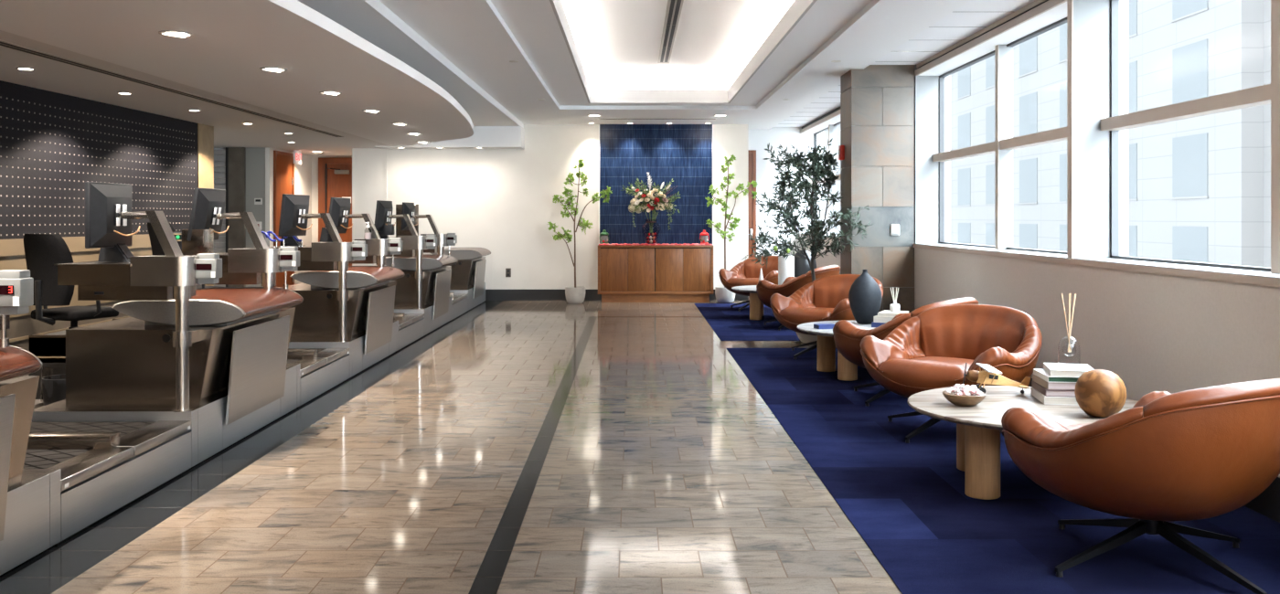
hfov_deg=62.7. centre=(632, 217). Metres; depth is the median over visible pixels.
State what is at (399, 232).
screen
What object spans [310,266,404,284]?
countertop
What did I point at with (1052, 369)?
book
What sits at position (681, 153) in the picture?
wall tile
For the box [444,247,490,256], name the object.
countertop
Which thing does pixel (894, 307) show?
bottle
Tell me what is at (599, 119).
ceiling vent
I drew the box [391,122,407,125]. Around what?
recessed light
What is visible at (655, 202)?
flower bouquet
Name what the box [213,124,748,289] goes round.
wall
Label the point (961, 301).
backrest
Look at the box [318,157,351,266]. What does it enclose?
door
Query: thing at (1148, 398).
cushion
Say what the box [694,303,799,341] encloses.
carpet
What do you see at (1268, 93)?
window
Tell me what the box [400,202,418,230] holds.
computer monitor
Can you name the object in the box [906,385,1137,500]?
coffee table
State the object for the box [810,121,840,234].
window
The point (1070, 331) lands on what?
reed diffuser
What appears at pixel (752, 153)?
door
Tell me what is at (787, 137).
wall
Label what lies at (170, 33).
recessed light
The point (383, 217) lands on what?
computer monitor
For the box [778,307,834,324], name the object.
seat cushion
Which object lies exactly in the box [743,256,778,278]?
backrest
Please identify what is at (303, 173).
wall
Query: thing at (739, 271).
armrest
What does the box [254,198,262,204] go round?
thermostat
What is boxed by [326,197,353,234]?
computer monitor
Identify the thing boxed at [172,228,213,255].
printer
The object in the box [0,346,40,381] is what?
countertop
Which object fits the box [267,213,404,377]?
check-in counter
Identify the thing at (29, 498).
check-in counter
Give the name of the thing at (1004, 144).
window
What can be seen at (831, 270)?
backrest
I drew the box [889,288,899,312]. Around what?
reed diffuser
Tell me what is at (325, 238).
reader
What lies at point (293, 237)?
holder
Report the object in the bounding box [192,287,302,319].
countertop
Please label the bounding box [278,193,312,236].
computer monitor
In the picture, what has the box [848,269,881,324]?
ceramic vase
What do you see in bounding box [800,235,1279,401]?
wall
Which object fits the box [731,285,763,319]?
coffee table
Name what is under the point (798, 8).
cove
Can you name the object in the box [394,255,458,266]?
countertop
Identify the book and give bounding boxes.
[871,321,885,327]
[873,315,893,322]
[877,309,908,317]
[1030,387,1078,405]
[1031,381,1075,397]
[1032,373,1076,390]
[1033,368,1078,383]
[1043,362,1093,377]
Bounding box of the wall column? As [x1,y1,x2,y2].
[840,64,914,313]
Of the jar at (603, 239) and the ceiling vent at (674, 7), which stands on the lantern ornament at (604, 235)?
the jar at (603, 239)
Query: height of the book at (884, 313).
0.030 m
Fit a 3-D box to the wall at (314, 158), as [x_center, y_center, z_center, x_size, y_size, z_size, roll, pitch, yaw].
[-5.015,0.050,18.525,1.490,2.500,0.150,0,0,0]
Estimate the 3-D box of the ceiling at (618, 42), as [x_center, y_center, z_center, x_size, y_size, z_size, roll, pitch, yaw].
[0.350,-1.756,6.390,2.900,0.489,16.020,0,0,0]
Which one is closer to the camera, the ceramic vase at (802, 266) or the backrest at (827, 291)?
the backrest at (827, 291)
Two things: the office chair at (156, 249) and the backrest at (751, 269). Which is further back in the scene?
the backrest at (751, 269)
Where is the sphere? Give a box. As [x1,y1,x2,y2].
[1074,369,1126,417]
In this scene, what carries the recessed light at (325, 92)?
in the ceiling at (229, 44)
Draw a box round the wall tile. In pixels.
[599,124,712,244]
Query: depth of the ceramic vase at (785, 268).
13.16 m
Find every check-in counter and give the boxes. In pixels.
[0,269,60,575]
[32,211,303,467]
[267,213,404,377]
[385,213,458,335]
[431,247,490,310]
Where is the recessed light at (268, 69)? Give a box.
[259,66,287,72]
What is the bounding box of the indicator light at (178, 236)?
[172,233,181,241]
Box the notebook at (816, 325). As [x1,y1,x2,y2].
[813,323,834,329]
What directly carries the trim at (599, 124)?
attached to the wall at (453, 186)
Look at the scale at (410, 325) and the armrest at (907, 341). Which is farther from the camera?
the scale at (410, 325)
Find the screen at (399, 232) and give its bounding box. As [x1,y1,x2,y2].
[395,204,418,236]
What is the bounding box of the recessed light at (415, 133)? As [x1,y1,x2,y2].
[405,132,421,135]
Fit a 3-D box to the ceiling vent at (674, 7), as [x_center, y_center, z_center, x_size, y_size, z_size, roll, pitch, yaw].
[0.385,-1.941,6.850,0.140,0.018,12.700,0,0,0]
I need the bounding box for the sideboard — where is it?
[597,245,713,302]
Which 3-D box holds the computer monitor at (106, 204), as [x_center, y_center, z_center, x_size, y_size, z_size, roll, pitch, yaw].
[-2.675,-0.012,5.480,0.138,0.336,0.410,0,0,3]
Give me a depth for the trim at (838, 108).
9.38 m
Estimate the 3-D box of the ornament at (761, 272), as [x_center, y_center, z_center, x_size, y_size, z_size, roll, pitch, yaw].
[1.620,0.772,13.250,0.098,0.272,0.098,0,0,0]
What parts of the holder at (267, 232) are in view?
curved handle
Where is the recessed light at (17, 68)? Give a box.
[15,66,35,70]
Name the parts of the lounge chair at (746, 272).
leg, leg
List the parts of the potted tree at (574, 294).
pot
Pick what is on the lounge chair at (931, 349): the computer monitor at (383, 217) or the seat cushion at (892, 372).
the seat cushion at (892, 372)
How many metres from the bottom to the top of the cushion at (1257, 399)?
0.400 m
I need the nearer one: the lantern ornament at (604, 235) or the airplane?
the airplane
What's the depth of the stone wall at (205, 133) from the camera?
12.27 m
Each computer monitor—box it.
[85,181,140,248]
[186,187,229,241]
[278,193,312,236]
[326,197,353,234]
[374,200,395,231]
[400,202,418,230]
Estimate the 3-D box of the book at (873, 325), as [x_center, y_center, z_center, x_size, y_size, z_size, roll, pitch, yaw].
[2.145,0.888,8.760,0.240,0.040,0.280,0,0,28]
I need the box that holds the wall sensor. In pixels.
[890,224,899,235]
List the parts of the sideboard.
door, door, door, door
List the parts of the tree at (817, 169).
pot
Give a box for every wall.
[0,80,197,239]
[197,123,213,286]
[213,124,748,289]
[273,148,311,284]
[311,155,351,242]
[748,127,823,256]
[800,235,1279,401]
[802,1,1066,133]
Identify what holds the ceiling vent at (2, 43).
in the ceiling at (229, 44)
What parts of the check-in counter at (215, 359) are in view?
monitor arm, post, monitor arm, panel, post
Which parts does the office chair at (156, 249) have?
backrest, seat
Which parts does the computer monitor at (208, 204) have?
mount plate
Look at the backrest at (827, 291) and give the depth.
10.22 m
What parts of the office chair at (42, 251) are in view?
backrest, seat, armrest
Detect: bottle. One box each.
[364,222,371,238]
[889,301,899,312]
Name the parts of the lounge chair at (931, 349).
leg, leg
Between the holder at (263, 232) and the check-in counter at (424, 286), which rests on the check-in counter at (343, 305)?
the holder at (263, 232)
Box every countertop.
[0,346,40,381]
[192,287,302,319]
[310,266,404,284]
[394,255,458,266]
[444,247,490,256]
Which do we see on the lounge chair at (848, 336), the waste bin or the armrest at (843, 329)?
the armrest at (843, 329)
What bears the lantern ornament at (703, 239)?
on the table runner
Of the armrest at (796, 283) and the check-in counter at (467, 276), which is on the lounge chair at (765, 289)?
the armrest at (796, 283)
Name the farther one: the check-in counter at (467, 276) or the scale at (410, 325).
the check-in counter at (467, 276)
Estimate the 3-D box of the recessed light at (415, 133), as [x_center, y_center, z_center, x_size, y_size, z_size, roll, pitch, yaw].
[-2.780,-1.062,13.350,0.190,0.030,0.190,0,0,0]
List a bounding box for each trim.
[0,234,152,342]
[0,300,128,375]
[265,147,273,246]
[352,149,492,289]
[598,124,713,245]
[799,233,1279,287]
[801,0,1048,128]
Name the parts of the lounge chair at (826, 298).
leg, leg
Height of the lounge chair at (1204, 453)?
0.745 m
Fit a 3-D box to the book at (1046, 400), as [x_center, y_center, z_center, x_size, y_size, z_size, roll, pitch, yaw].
[2.135,0.889,5.235,0.230,0.037,0.300,0,0,9]
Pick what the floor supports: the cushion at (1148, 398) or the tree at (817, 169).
the tree at (817, 169)
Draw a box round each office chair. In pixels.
[23,234,118,329]
[146,222,219,289]
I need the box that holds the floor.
[0,296,902,593]
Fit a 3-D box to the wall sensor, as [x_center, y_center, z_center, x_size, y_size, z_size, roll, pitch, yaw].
[2.575,0.122,10.315,0.084,0.115,0.035,0,0,0]
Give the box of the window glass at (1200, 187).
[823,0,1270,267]
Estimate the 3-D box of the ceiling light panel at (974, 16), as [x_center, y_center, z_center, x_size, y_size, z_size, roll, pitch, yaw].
[2.555,-1.549,7.500,0.550,0.102,20.000,0,0,0]
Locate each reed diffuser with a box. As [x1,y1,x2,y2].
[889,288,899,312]
[1057,293,1079,368]
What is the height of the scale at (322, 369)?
0.490 m
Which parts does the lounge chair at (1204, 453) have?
leg, leg, leg, leg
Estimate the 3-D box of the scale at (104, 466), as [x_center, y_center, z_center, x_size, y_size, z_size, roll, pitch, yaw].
[-3.210,1.055,4.800,1.880,0.490,1.230,0,0,0]
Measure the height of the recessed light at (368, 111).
0.030 m
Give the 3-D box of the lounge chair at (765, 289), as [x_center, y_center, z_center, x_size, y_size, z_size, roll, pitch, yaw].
[1.962,0.923,12.414,0.969,0.745,1.018,0,0,32]
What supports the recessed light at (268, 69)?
in the ceiling at (229, 44)
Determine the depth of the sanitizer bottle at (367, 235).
9.60 m
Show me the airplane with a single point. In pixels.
(989, 376)
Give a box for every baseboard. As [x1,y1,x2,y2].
[485,289,748,300]
[1028,377,1279,522]
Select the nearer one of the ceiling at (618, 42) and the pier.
the ceiling at (618, 42)
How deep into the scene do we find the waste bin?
6.49 m
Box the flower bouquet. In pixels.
[620,172,681,233]
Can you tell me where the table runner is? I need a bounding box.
[598,243,712,245]
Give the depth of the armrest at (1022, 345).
6.00 m
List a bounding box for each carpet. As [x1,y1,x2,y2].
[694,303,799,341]
[726,348,1279,593]
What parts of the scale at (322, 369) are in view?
panel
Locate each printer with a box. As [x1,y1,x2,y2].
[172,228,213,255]
[373,224,394,238]
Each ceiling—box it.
[0,0,524,155]
[379,0,970,129]
[490,0,871,106]
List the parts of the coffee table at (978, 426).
leg, leg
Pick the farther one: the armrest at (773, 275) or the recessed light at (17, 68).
the armrest at (773, 275)
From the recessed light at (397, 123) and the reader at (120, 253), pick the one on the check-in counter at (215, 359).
the reader at (120, 253)
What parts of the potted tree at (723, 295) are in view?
pot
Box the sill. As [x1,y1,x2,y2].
[803,233,1279,278]
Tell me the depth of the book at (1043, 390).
5.11 m
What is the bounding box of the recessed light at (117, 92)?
[117,92,132,94]
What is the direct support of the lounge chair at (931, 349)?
on the carpet at (909, 503)
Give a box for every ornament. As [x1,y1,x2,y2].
[599,229,608,244]
[699,229,709,244]
[758,267,763,281]
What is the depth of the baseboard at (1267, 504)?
4.54 m
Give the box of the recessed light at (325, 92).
[319,91,341,95]
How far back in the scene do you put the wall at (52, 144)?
9.46 m
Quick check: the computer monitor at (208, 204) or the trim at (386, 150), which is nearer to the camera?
the computer monitor at (208, 204)
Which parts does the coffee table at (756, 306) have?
leg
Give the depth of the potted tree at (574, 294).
15.91 m
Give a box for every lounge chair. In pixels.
[718,256,778,311]
[756,265,840,330]
[769,274,883,359]
[832,297,979,406]
[859,304,1042,443]
[1001,378,1279,593]
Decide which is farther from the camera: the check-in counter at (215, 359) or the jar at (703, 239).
the jar at (703, 239)
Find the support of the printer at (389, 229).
on the check-in counter at (424, 286)
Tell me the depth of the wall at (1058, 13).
8.35 m
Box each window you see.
[800,0,1279,274]
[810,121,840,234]
[932,17,1066,254]
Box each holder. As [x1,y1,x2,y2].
[261,231,277,246]
[265,231,285,246]
[283,235,302,246]
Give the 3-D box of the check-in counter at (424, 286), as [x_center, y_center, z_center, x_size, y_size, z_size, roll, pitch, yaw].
[-2.628,0.632,12.315,0.983,1.335,1.850,0,0,0]
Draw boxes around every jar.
[600,235,607,242]
[700,235,708,242]
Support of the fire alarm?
attached to the wall column
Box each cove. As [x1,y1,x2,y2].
[297,0,523,127]
[549,0,817,103]
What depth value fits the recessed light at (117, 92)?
9.14 m
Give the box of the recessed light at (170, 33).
[158,30,193,37]
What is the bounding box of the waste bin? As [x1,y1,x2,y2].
[40,373,65,405]
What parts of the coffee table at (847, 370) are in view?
leg, leg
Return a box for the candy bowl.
[942,390,986,406]
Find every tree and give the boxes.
[547,158,612,303]
[704,154,757,303]
[740,138,874,343]
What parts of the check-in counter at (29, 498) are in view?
panel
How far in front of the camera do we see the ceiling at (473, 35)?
9.79 m
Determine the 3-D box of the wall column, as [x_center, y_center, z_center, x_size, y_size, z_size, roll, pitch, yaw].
[2.460,-0.120,10.606,0.620,2.840,0.548,0,0,0]
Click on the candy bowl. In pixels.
(971, 400)
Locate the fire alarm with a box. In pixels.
[837,145,844,159]
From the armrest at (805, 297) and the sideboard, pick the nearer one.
the armrest at (805, 297)
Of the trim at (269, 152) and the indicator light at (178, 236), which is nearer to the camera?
the indicator light at (178, 236)
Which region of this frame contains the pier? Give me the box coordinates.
[228,147,245,287]
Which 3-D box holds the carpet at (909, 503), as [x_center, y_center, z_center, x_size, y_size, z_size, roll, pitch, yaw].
[1.838,1.297,4.025,1.816,0.003,12.850,0,0,0]
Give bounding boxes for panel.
[245,147,265,287]
[774,0,1034,127]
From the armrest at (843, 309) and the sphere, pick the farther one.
the armrest at (843, 309)
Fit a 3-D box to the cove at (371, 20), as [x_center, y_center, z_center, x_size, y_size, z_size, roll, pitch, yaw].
[-3.453,-1.490,6.975,3.494,0.220,18.950,0,0,0]
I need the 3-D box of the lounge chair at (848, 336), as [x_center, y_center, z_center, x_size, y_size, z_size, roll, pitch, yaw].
[1.962,0.923,7.503,1.018,0.745,0.969,0,0,-45]
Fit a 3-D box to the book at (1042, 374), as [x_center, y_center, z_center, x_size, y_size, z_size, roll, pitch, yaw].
[2.145,0.789,5.245,0.215,0.028,0.270,0,0,6]
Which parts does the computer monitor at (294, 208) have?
mount plate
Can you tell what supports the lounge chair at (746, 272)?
on the carpet at (729, 324)
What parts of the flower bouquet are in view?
stem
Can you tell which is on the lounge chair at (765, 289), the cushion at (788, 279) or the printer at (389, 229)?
the cushion at (788, 279)
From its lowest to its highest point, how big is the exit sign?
0.220 m
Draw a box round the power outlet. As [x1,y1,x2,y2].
[505,268,511,277]
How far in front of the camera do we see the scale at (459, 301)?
13.81 m
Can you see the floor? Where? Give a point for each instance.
(665, 470)
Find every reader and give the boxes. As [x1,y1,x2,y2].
[95,243,134,263]
[279,235,305,246]
[319,227,332,242]
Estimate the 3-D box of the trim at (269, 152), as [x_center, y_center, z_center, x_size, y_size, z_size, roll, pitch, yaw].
[-5.655,0.107,16.360,0.070,2.385,0.160,0,0,0]
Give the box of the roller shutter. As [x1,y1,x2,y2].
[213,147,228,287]
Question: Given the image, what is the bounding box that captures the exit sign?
[293,149,301,164]
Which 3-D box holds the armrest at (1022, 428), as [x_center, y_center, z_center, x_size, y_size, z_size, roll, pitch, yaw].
[1.604,0.793,3.841,0.254,0.306,0.646,0,0,-27]
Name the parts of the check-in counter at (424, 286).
monitor arm, post, monitor arm, post, panel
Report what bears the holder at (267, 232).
on the check-in counter at (343, 305)
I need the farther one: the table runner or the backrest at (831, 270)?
the table runner
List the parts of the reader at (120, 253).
foot plate, glass plate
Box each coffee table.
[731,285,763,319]
[797,320,875,381]
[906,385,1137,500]
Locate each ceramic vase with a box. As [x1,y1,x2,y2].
[778,256,794,285]
[794,250,816,277]
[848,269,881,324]
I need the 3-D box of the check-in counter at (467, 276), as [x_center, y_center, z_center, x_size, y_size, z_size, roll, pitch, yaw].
[-2.628,0.876,15.370,0.983,0.849,1.780,0,0,0]
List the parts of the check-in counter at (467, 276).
panel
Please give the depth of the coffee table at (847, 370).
8.81 m
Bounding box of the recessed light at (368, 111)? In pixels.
[362,109,381,112]
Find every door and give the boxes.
[273,150,294,287]
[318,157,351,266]
[748,149,756,257]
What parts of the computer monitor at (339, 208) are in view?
mount plate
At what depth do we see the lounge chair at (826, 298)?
9.98 m
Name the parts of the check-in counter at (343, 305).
monitor arm, post, monitor arm, panel, post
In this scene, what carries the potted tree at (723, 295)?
on the floor
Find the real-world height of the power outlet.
0.140 m
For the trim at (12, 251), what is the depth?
9.36 m
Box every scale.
[23,420,191,543]
[28,319,349,406]
[393,312,424,351]
[449,292,467,320]
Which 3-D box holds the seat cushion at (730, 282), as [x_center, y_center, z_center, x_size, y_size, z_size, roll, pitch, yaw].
[1.715,0.914,14.758,0.663,0.142,0.707,0,0,36]
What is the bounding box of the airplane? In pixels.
[962,362,1030,394]
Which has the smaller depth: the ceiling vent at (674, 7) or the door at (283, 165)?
the ceiling vent at (674, 7)
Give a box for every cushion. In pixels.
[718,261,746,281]
[725,277,764,287]
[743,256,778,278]
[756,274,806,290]
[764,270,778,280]
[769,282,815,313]
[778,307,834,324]
[782,276,796,284]
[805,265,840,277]
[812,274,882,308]
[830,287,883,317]
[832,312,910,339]
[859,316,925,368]
[876,356,974,388]
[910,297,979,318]
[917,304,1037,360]
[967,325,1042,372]
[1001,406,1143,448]
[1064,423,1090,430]
[1132,391,1170,407]
[1143,378,1279,417]
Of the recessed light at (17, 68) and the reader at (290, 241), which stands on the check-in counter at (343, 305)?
the reader at (290, 241)
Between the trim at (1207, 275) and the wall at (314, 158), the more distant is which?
the wall at (314, 158)
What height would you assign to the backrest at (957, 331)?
0.400 m
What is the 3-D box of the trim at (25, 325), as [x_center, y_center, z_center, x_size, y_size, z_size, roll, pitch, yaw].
[-4.994,1.052,4.790,0.012,0.495,14.580,0,0,0]
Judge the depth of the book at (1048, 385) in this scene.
5.12 m
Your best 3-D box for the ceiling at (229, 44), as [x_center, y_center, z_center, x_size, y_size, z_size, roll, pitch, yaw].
[-4.337,-1.226,8.050,5.326,0.315,21.100,0,0,0]
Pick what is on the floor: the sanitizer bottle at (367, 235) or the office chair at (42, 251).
the office chair at (42, 251)
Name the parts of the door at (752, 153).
handle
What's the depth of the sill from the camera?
5.83 m
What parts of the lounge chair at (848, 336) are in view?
leg, leg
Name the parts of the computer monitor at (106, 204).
mount plate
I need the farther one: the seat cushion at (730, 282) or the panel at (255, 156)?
the panel at (255, 156)
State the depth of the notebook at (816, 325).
8.56 m
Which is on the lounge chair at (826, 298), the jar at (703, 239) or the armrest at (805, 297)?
the armrest at (805, 297)
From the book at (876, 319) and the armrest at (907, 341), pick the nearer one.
the armrest at (907, 341)
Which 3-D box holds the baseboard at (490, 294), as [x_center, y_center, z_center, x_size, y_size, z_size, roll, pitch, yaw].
[-1.289,1.212,16.441,6.194,0.175,0.018,0,0,0]
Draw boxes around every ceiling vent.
[0,40,343,137]
[598,118,715,119]
[657,0,683,63]
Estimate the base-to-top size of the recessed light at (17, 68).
0.008 m
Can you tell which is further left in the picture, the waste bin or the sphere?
the waste bin
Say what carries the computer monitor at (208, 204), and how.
attached to the check-in counter at (215, 359)

